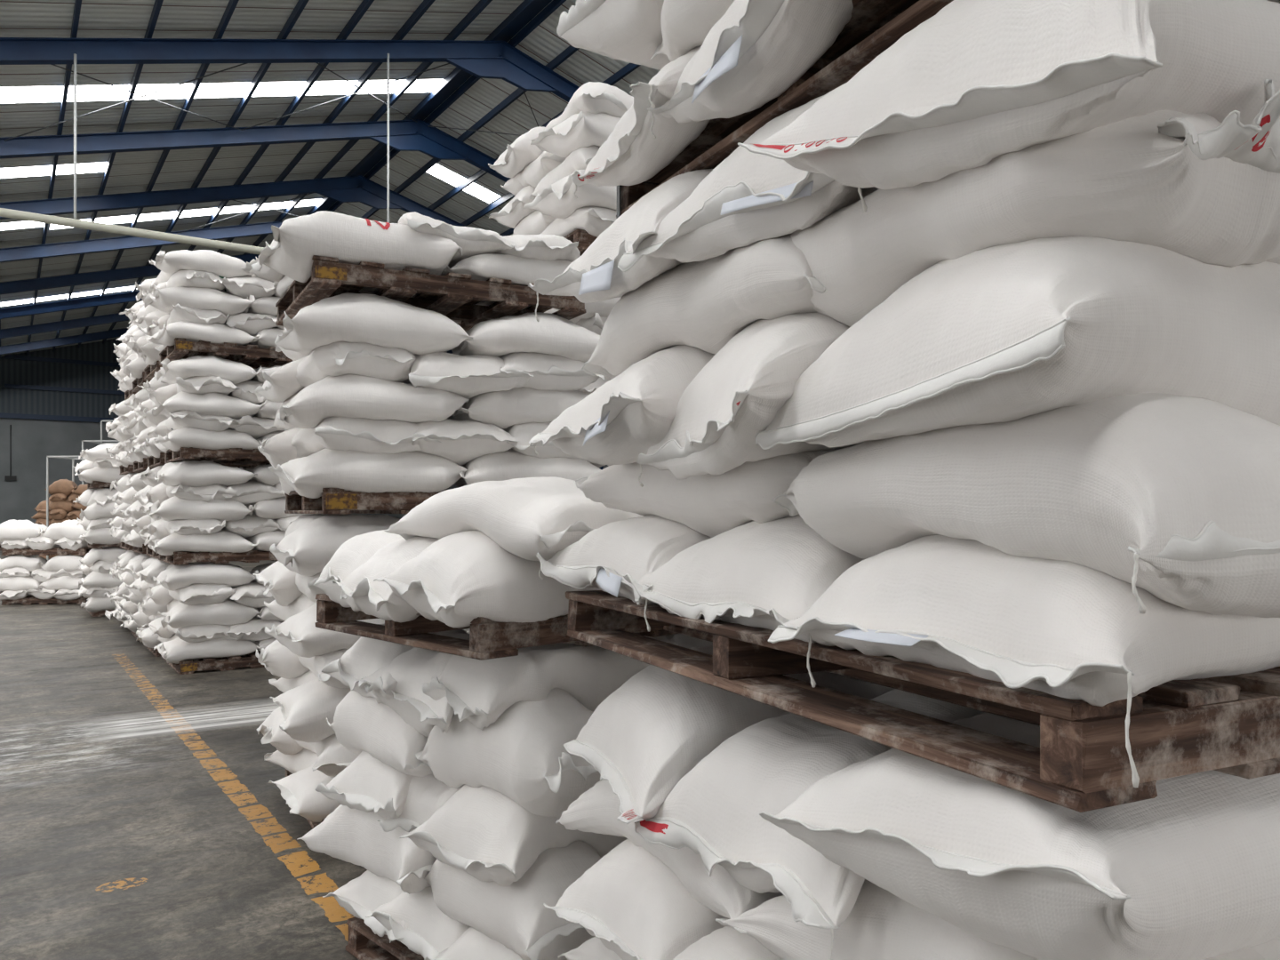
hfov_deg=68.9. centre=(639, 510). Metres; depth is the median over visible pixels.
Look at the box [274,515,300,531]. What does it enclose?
sack
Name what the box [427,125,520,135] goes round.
rod
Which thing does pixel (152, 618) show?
sack
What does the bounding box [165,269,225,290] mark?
sack
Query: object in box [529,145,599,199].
sack
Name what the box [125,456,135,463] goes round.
sack
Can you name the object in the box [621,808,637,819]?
print
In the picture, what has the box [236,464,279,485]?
sack
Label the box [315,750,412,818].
sack
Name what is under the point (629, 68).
beam
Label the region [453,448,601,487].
sack
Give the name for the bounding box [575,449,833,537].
sack
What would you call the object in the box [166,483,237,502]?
sack
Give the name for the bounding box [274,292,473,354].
sack
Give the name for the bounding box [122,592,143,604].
sack
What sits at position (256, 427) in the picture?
sack
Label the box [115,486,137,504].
sack
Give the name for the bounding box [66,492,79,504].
sack
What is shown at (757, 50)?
sack
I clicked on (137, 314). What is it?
sack
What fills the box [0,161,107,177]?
window
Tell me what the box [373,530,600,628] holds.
sack
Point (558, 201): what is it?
sack
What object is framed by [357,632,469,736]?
sack
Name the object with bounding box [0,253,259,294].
beam
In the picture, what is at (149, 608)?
sack
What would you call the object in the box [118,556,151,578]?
sack
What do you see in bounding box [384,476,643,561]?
sack
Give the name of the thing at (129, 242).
roof beam
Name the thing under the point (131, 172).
ceiling
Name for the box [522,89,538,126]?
rod
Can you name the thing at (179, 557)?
wooden pallet
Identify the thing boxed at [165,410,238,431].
sack
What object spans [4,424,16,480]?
switch box
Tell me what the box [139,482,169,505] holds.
sack
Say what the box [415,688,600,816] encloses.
sack
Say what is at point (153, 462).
wooden pallet
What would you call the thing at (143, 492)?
sack
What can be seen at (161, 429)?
sack
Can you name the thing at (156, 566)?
sack
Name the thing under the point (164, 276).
sack
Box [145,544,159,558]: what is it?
wooden pallet
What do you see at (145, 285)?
sack
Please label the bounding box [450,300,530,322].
sack
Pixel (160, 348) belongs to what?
sack
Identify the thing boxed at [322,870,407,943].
sack
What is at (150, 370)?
wooden pallet
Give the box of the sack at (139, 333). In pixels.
[121,329,144,348]
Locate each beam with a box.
[0,37,579,102]
[0,119,510,182]
[0,175,466,226]
[0,220,283,262]
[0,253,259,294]
[102,0,309,343]
[187,0,374,250]
[216,0,435,253]
[243,0,492,254]
[305,0,536,215]
[317,0,551,211]
[326,0,566,211]
[360,45,579,218]
[427,63,640,210]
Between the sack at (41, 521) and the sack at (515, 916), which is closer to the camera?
the sack at (515, 916)
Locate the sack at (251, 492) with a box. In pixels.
[224,480,284,504]
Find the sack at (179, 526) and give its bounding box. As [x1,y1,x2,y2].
[163,518,225,535]
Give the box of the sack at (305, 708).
[269,679,350,742]
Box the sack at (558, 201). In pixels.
[523,169,616,218]
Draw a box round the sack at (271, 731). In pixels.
[256,706,303,754]
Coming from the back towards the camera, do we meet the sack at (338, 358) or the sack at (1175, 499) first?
the sack at (338, 358)
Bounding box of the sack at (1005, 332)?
[755,236,1279,449]
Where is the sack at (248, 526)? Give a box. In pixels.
[221,513,282,537]
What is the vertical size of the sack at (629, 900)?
0.319 m
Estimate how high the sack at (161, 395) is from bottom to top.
0.316 m
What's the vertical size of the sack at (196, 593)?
0.270 m
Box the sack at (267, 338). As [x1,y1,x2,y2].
[247,327,284,348]
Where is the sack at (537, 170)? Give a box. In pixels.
[500,150,566,195]
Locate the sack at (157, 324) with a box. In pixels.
[137,314,169,335]
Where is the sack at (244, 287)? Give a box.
[220,276,276,299]
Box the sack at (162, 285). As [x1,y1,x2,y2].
[142,281,167,297]
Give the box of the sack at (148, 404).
[131,399,153,415]
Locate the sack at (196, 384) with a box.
[176,376,239,395]
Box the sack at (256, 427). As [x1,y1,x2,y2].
[227,415,285,439]
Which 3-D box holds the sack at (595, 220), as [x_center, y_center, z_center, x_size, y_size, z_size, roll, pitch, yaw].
[-0.350,-1.971,6.599,0.572,0.298,0.925,0,0,-34]
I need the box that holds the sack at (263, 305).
[246,296,279,316]
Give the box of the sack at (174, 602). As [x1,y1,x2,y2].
[167,599,179,619]
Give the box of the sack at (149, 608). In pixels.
[134,597,229,615]
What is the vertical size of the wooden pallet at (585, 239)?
0.130 m
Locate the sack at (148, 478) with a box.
[139,464,163,487]
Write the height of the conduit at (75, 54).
2.801 m
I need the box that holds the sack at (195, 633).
[167,624,243,642]
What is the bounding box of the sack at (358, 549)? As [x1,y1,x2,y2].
[313,528,403,611]
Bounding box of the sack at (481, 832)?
[399,784,627,887]
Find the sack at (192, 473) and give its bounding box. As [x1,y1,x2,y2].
[154,460,257,487]
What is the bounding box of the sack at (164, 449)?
[152,440,169,453]
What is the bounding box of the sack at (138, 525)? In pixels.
[127,514,151,535]
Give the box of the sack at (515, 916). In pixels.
[424,840,601,959]
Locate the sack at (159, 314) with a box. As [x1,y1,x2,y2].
[153,310,170,318]
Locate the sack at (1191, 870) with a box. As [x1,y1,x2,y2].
[759,712,1279,959]
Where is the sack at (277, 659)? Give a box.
[255,639,310,679]
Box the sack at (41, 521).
[34,518,51,526]
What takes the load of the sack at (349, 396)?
on the sack at (368, 436)
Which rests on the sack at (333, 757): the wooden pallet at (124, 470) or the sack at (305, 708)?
the sack at (305, 708)
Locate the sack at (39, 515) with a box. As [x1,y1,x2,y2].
[31,510,52,519]
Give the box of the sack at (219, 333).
[144,320,259,345]
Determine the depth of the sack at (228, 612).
9.36 m
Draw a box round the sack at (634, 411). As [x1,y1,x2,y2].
[528,344,714,464]
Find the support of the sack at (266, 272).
on the sack at (285, 282)
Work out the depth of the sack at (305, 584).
4.56 m
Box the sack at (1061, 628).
[768,534,1279,787]
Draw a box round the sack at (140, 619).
[126,610,151,627]
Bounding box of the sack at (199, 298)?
[143,286,255,316]
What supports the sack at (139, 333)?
on the sack
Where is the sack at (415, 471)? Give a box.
[268,448,467,498]
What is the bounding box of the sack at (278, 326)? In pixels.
[273,316,284,329]
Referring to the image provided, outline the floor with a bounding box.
[0,548,367,959]
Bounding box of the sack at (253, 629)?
[226,616,280,640]
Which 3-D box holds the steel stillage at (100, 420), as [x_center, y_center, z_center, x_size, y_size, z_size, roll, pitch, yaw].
[-15.909,-0.590,29.512,1.712,4.420,1.045,0,0,0]
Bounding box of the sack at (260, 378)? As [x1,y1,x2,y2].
[248,363,286,382]
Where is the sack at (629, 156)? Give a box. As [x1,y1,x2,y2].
[570,45,709,199]
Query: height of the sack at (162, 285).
0.275 m
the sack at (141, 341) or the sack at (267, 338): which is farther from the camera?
the sack at (141, 341)
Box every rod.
[4,63,247,141]
[52,64,241,130]
[176,192,313,233]
[232,200,299,216]
[241,63,449,130]
[317,63,417,122]
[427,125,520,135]
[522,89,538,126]
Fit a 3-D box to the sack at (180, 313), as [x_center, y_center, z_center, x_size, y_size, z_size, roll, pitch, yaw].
[-4.625,-1.961,9.700,0.514,0.284,1.005,0,0,-32]
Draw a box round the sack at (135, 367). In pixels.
[120,357,146,378]
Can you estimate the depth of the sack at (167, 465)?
9.66 m
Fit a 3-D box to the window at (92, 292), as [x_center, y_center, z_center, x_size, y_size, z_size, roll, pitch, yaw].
[-25.933,-7.471,34.969,14.506,4.036,0.850,0,0,-34]
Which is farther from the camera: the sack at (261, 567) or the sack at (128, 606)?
the sack at (128, 606)
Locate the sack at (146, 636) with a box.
[136,627,161,647]
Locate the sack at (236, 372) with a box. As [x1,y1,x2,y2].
[154,355,261,384]
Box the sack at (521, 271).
[441,253,571,309]
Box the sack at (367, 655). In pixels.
[321,624,469,703]
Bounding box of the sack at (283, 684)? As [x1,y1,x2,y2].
[268,670,318,692]
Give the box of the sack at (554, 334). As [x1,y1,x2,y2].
[451,312,600,362]
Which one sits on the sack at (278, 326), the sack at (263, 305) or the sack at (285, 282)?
the sack at (263, 305)
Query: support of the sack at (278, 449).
on the sack at (286, 488)
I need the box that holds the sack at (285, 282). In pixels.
[276,275,380,296]
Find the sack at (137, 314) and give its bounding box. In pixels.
[128,304,148,326]
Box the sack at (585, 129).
[530,111,620,157]
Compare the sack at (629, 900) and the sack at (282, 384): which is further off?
the sack at (282, 384)
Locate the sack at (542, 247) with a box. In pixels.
[494,234,580,262]
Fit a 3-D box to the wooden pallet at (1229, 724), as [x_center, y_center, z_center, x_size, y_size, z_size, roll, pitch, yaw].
[0.693,0.280,2.043,1.213,0.120,1.651,0,0,-25]
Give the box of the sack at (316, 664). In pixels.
[296,648,350,688]
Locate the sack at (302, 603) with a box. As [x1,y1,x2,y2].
[264,593,314,620]
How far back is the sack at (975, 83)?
1.17 m
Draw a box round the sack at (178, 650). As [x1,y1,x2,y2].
[153,637,263,663]
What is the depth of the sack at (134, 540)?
11.45 m
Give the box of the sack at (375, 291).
[372,272,446,297]
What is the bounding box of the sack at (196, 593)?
[168,583,236,604]
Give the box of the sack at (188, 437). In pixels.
[156,427,262,451]
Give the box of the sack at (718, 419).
[636,312,862,487]
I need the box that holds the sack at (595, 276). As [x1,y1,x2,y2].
[528,168,713,321]
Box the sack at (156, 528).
[138,519,169,539]
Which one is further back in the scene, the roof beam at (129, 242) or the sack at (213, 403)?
the roof beam at (129, 242)
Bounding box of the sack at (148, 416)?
[138,407,168,425]
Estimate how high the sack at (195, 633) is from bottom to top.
0.281 m
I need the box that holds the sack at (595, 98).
[529,81,633,151]
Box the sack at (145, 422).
[142,418,154,427]
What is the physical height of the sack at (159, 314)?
0.282 m
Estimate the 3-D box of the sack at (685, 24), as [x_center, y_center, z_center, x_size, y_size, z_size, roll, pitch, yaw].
[0.466,-1.209,2.012,0.648,0.331,1.015,0,0,-23]
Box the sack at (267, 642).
[255,637,276,651]
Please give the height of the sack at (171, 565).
0.240 m
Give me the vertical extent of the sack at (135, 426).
0.337 m
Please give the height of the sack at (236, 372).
0.283 m
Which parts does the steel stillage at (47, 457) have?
post, rail, rail, post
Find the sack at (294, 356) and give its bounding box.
[275,345,313,360]
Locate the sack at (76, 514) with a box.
[66,509,83,519]
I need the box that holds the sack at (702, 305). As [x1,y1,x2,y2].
[581,233,825,379]
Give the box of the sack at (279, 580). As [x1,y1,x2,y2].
[251,560,303,606]
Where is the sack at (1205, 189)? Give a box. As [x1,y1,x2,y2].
[790,79,1279,327]
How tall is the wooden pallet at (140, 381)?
0.130 m
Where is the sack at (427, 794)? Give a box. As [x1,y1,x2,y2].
[376,773,464,831]
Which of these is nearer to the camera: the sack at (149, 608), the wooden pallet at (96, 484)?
the sack at (149, 608)
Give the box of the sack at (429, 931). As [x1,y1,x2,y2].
[364,886,470,959]
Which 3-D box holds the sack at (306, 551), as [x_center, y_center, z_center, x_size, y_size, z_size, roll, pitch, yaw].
[-1.376,0.180,4.830,0.943,0.311,0.648,0,0,-28]
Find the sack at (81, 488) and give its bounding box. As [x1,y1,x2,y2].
[72,484,103,495]
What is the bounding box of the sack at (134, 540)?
[120,529,144,547]
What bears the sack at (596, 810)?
on the sack at (629, 900)
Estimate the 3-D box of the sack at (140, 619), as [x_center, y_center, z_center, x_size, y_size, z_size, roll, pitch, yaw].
[-5.596,1.232,11.238,0.999,0.331,0.594,0,0,-34]
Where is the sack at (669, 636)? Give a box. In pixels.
[663,634,674,639]
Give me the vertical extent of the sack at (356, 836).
0.362 m
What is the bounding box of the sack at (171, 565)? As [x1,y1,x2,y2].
[165,561,208,569]
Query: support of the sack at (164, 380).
on the sack at (161, 395)
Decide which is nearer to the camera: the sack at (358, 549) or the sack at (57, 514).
the sack at (358, 549)
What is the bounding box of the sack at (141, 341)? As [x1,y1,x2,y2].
[128,335,149,355]
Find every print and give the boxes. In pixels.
[365,218,390,229]
[577,168,598,181]
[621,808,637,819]
[640,819,668,833]
[748,143,785,150]
[784,136,847,152]
[1235,114,1271,151]
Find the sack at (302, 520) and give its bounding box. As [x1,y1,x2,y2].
[285,514,325,535]
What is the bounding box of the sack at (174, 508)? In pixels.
[149,496,255,521]
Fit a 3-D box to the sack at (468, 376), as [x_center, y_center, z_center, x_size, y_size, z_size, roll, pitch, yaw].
[-1.073,-0.716,5.194,0.655,0.311,0.993,0,0,-27]
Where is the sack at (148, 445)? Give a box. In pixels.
[136,437,163,457]
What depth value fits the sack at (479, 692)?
2.85 m
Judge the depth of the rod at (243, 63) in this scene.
18.76 m
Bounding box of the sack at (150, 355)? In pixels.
[136,342,160,365]
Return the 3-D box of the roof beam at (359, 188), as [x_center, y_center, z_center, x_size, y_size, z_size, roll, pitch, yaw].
[-8.584,-4.305,28.598,36.000,11.850,0.204,0,0,-34]
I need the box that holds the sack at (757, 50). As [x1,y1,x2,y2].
[647,0,853,139]
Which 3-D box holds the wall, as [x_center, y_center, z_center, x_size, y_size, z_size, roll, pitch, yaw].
[-25.282,-4.405,53.124,36.000,12.050,0.322,0,0,-34]
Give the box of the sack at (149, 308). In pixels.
[144,304,159,313]
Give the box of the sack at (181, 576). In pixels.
[151,562,258,591]
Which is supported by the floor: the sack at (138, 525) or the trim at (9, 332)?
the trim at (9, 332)
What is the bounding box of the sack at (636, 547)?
[536,514,710,631]
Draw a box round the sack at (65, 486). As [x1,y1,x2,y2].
[44,479,78,495]
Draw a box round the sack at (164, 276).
[152,270,173,285]
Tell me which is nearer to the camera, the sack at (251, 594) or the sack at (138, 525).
the sack at (251, 594)
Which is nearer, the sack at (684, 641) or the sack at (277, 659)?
the sack at (684, 641)
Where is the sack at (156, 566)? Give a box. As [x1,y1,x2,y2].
[131,558,170,583]
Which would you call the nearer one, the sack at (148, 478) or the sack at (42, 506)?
the sack at (148, 478)
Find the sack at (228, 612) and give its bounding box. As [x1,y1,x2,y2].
[157,598,262,628]
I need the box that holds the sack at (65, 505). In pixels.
[48,498,76,511]
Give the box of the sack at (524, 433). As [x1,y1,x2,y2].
[502,422,576,458]
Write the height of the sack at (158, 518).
0.316 m
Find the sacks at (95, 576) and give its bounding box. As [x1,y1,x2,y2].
[0,256,620,622]
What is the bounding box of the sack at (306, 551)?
[269,514,400,575]
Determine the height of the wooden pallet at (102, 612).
0.130 m
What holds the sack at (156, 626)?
on the sack at (174, 636)
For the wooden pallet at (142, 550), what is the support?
on the sack at (140, 556)
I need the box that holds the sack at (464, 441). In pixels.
[411,418,519,465]
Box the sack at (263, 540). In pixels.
[244,529,285,551]
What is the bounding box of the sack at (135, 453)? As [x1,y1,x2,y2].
[121,444,148,463]
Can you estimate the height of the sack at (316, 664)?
0.336 m
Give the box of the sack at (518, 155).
[488,126,544,178]
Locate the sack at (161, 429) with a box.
[147,419,170,437]
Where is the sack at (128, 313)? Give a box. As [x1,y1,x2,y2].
[119,300,143,319]
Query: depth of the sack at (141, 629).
11.22 m
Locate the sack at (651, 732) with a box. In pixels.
[563,646,895,823]
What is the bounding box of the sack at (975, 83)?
[737,0,1279,189]
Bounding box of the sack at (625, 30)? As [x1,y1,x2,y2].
[556,0,671,70]
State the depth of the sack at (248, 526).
9.67 m
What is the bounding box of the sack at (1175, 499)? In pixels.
[772,392,1279,617]
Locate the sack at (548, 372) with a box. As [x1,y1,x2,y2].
[497,352,605,391]
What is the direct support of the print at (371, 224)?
attached to the sack at (350, 239)
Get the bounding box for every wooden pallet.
[1,546,91,555]
[1,595,87,604]
[87,480,114,488]
[87,542,120,548]
[88,608,115,616]
[119,464,141,474]
[120,541,132,550]
[124,389,137,400]
[132,371,150,391]
[132,457,151,471]
[132,544,146,553]
[144,360,162,380]
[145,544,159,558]
[145,646,161,656]
[147,452,260,469]
[158,549,278,565]
[159,337,292,368]
[163,650,264,674]
[164,447,270,464]
[275,255,586,331]
[284,488,447,514]
[285,768,324,828]
[315,593,678,660]
[345,916,423,959]
[563,228,597,255]
[565,590,1279,812]
[616,0,1279,219]
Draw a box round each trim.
[0,290,603,469]
[0,305,1,359]
[0,312,129,338]
[0,328,128,354]
[0,412,113,423]
[4,354,119,367]
[4,384,124,395]
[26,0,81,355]
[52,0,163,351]
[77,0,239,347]
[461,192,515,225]
[499,227,514,236]
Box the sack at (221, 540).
[147,530,256,555]
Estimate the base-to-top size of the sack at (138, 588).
0.314 m
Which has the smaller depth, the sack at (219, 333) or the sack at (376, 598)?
the sack at (376, 598)
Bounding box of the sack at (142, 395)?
[124,389,149,407]
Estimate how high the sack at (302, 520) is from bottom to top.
0.273 m
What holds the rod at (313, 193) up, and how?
attached to the ceiling
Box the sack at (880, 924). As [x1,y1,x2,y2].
[715,879,1265,959]
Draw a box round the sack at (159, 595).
[144,584,230,605]
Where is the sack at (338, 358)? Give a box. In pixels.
[296,341,415,387]
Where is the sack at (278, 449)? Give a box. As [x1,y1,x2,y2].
[257,427,301,468]
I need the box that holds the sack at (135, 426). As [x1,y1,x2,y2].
[120,416,147,435]
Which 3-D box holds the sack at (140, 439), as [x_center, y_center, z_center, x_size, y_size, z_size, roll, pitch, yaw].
[-5.574,-0.900,11.220,0.970,0.296,0.618,0,0,-31]
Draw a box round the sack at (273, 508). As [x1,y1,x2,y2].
[245,496,316,519]
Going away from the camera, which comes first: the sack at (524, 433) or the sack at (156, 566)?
the sack at (524, 433)
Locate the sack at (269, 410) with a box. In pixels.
[250,400,283,419]
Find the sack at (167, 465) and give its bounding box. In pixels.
[156,461,181,477]
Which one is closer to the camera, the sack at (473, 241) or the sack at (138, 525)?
the sack at (473, 241)
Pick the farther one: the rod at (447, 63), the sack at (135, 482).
the rod at (447, 63)
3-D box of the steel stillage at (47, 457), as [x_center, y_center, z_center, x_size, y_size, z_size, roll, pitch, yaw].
[-13.369,0.170,22.413,1.126,2.900,1.045,0,0,0]
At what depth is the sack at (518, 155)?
7.01 m
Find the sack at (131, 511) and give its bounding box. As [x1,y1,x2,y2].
[120,500,147,519]
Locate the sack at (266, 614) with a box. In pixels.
[255,606,284,622]
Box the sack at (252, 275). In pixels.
[251,274,274,282]
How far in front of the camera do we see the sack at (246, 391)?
9.59 m
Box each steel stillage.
[46,456,85,559]
[81,440,119,484]
[100,420,119,444]
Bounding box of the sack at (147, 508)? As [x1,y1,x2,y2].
[135,502,159,519]
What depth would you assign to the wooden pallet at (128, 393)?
13.15 m
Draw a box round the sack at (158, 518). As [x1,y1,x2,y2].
[151,516,161,522]
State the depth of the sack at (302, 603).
5.25 m
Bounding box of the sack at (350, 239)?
[251,210,462,282]
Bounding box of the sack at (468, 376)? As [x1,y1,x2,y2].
[402,352,533,399]
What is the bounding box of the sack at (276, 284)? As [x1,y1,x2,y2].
[272,281,280,297]
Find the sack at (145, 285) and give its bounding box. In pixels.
[135,278,157,302]
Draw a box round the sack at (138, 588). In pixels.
[125,576,151,596]
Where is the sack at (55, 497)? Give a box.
[48,493,69,502]
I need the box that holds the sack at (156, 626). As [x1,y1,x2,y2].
[141,616,174,638]
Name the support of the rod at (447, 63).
attached to the ceiling
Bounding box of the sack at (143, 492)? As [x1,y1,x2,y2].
[130,485,150,505]
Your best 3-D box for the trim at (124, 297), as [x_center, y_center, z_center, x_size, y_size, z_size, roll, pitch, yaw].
[-16.941,-4.305,40.873,36.000,11.850,0.204,0,0,-34]
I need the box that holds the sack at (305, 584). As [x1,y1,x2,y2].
[295,572,325,603]
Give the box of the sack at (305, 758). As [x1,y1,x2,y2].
[264,748,317,773]
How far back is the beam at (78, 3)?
19.01 m
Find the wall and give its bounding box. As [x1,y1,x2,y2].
[0,338,458,524]
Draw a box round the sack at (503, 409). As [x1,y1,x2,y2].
[447,386,588,428]
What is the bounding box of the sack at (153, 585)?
[147,582,160,587]
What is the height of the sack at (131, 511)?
0.331 m
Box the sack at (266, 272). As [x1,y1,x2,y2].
[240,254,284,282]
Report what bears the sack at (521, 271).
on the wooden pallet at (455, 296)
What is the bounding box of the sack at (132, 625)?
[120,619,140,632]
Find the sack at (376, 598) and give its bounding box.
[332,536,439,622]
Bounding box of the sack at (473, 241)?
[397,211,514,268]
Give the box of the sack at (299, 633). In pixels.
[264,602,469,657]
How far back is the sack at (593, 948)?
2.52 m
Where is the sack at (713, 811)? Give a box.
[634,688,990,959]
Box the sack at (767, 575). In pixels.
[622,514,863,687]
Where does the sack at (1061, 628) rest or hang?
on the wooden pallet at (1229, 724)
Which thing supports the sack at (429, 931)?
on the wooden pallet at (363, 943)
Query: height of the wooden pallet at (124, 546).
0.130 m
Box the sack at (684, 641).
[670,633,712,648]
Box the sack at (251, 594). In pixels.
[229,581,275,607]
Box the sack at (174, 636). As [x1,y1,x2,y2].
[156,633,178,642]
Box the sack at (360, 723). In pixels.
[326,690,432,776]
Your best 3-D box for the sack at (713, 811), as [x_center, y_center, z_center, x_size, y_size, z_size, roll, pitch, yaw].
[0.521,0.561,1.913,0.940,0.386,0.632,0,0,-30]
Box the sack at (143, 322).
[132,310,159,328]
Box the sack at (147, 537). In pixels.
[137,531,158,545]
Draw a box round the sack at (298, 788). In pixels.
[268,762,340,822]
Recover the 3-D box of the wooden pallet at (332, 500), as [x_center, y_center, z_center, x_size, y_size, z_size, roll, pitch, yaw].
[-1.177,-0.045,5.381,1.474,0.130,1.225,0,0,-29]
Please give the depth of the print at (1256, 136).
1.13 m
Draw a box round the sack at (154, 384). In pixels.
[136,376,170,392]
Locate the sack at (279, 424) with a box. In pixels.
[272,389,302,429]
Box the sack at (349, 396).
[276,374,469,428]
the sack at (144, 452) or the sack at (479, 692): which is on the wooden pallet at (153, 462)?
the sack at (144, 452)
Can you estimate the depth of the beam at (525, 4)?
22.69 m
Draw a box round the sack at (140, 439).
[129,425,154,444]
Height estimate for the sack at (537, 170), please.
0.374 m
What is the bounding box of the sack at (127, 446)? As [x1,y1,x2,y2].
[115,440,136,452]
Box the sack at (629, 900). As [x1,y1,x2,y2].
[543,838,729,959]
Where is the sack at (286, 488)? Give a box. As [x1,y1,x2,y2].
[280,453,345,495]
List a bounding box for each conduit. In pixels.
[73,53,76,219]
[387,53,389,223]
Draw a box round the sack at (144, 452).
[140,449,151,456]
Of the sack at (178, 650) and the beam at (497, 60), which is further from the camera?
the beam at (497, 60)
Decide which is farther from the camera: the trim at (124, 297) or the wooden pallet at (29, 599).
the trim at (124, 297)
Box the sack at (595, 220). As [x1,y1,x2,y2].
[539,206,616,237]
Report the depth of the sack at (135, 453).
11.49 m
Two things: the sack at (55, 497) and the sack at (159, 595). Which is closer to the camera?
the sack at (159, 595)
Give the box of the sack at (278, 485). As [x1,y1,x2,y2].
[274,482,286,496]
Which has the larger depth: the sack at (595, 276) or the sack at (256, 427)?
the sack at (256, 427)
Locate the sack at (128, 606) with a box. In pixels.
[114,599,137,614]
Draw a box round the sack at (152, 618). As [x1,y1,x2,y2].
[148,614,163,621]
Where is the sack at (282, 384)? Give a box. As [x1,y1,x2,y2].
[254,354,309,402]
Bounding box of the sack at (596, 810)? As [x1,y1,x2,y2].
[555,779,783,934]
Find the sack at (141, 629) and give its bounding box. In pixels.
[136,620,151,631]
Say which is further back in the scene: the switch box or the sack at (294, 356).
the switch box
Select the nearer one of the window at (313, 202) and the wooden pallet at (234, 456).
the wooden pallet at (234, 456)
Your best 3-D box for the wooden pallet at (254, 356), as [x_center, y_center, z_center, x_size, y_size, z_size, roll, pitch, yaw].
[-4.292,-1.635,10.061,1.462,0.130,1.145,0,0,-34]
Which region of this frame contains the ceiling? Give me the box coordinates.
[0,0,659,356]
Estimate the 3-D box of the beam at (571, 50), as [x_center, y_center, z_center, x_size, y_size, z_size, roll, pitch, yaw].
[-4.512,-10.007,24.723,0.080,0.170,69.950,0,0,-34]
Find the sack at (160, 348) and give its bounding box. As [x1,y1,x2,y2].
[154,344,166,351]
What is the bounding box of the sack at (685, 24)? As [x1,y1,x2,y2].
[650,0,734,61]
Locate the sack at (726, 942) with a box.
[672,926,783,959]
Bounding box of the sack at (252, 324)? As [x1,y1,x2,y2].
[224,312,277,335]
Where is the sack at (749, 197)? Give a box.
[617,95,878,271]
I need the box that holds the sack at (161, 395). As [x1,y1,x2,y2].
[146,383,177,405]
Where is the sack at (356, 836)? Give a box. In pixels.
[297,804,436,894]
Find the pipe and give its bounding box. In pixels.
[0,208,263,254]
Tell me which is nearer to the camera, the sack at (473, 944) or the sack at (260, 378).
the sack at (473, 944)
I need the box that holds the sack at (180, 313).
[166,304,229,326]
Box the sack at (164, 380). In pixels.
[160,358,185,383]
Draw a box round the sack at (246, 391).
[226,380,266,405]
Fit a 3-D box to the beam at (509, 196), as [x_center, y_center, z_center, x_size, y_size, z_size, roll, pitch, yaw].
[-2.627,-9.375,26.006,0.089,0.170,69.950,0,0,-34]
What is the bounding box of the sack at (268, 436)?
[255,430,284,444]
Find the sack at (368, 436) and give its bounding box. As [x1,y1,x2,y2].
[291,416,443,458]
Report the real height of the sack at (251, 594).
0.306 m
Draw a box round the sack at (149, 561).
[141,557,157,572]
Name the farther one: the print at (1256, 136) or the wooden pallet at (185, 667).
the wooden pallet at (185, 667)
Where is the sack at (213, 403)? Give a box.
[152,391,266,418]
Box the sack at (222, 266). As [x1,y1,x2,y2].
[148,249,256,279]
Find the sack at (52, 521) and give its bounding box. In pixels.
[48,516,70,524]
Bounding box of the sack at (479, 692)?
[421,635,679,730]
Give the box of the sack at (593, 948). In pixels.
[558,936,623,959]
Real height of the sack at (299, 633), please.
0.372 m
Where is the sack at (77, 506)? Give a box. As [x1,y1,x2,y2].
[71,502,87,510]
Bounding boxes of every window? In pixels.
[0,79,442,103]
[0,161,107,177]
[0,221,44,230]
[0,286,133,306]
[49,199,320,229]
[426,163,499,203]
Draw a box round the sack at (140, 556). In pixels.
[127,553,149,564]
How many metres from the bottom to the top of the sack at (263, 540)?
0.255 m
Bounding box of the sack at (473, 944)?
[434,927,522,959]
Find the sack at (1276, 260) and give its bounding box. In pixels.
[1265,256,1279,263]
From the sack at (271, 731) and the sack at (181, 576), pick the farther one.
the sack at (181, 576)
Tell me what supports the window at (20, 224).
attached to the ceiling
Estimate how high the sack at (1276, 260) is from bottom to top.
0.292 m
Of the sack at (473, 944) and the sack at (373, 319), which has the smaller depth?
the sack at (473, 944)
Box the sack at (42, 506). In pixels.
[34,500,51,512]
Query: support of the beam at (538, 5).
attached to the wall
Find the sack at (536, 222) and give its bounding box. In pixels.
[512,210,556,234]
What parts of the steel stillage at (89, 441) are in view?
post, rail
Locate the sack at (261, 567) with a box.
[249,562,273,584]
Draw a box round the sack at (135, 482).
[125,469,151,491]
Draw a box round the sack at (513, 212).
[488,184,535,228]
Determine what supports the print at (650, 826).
attached to the sack at (713, 811)
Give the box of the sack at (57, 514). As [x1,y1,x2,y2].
[48,508,68,519]
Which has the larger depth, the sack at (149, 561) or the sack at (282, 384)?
the sack at (149, 561)
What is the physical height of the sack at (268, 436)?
0.268 m
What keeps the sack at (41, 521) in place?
on the sack
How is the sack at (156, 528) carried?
on the sack
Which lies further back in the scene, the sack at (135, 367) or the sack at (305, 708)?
the sack at (135, 367)
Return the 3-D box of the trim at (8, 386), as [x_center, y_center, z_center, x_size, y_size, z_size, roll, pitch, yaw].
[-25.133,-6.380,52.904,18.000,0.200,0.152,0,0,-34]
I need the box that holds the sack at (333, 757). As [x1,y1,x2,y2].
[295,733,358,776]
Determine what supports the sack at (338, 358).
on the sack at (349, 396)
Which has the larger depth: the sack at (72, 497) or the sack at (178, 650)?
the sack at (72, 497)

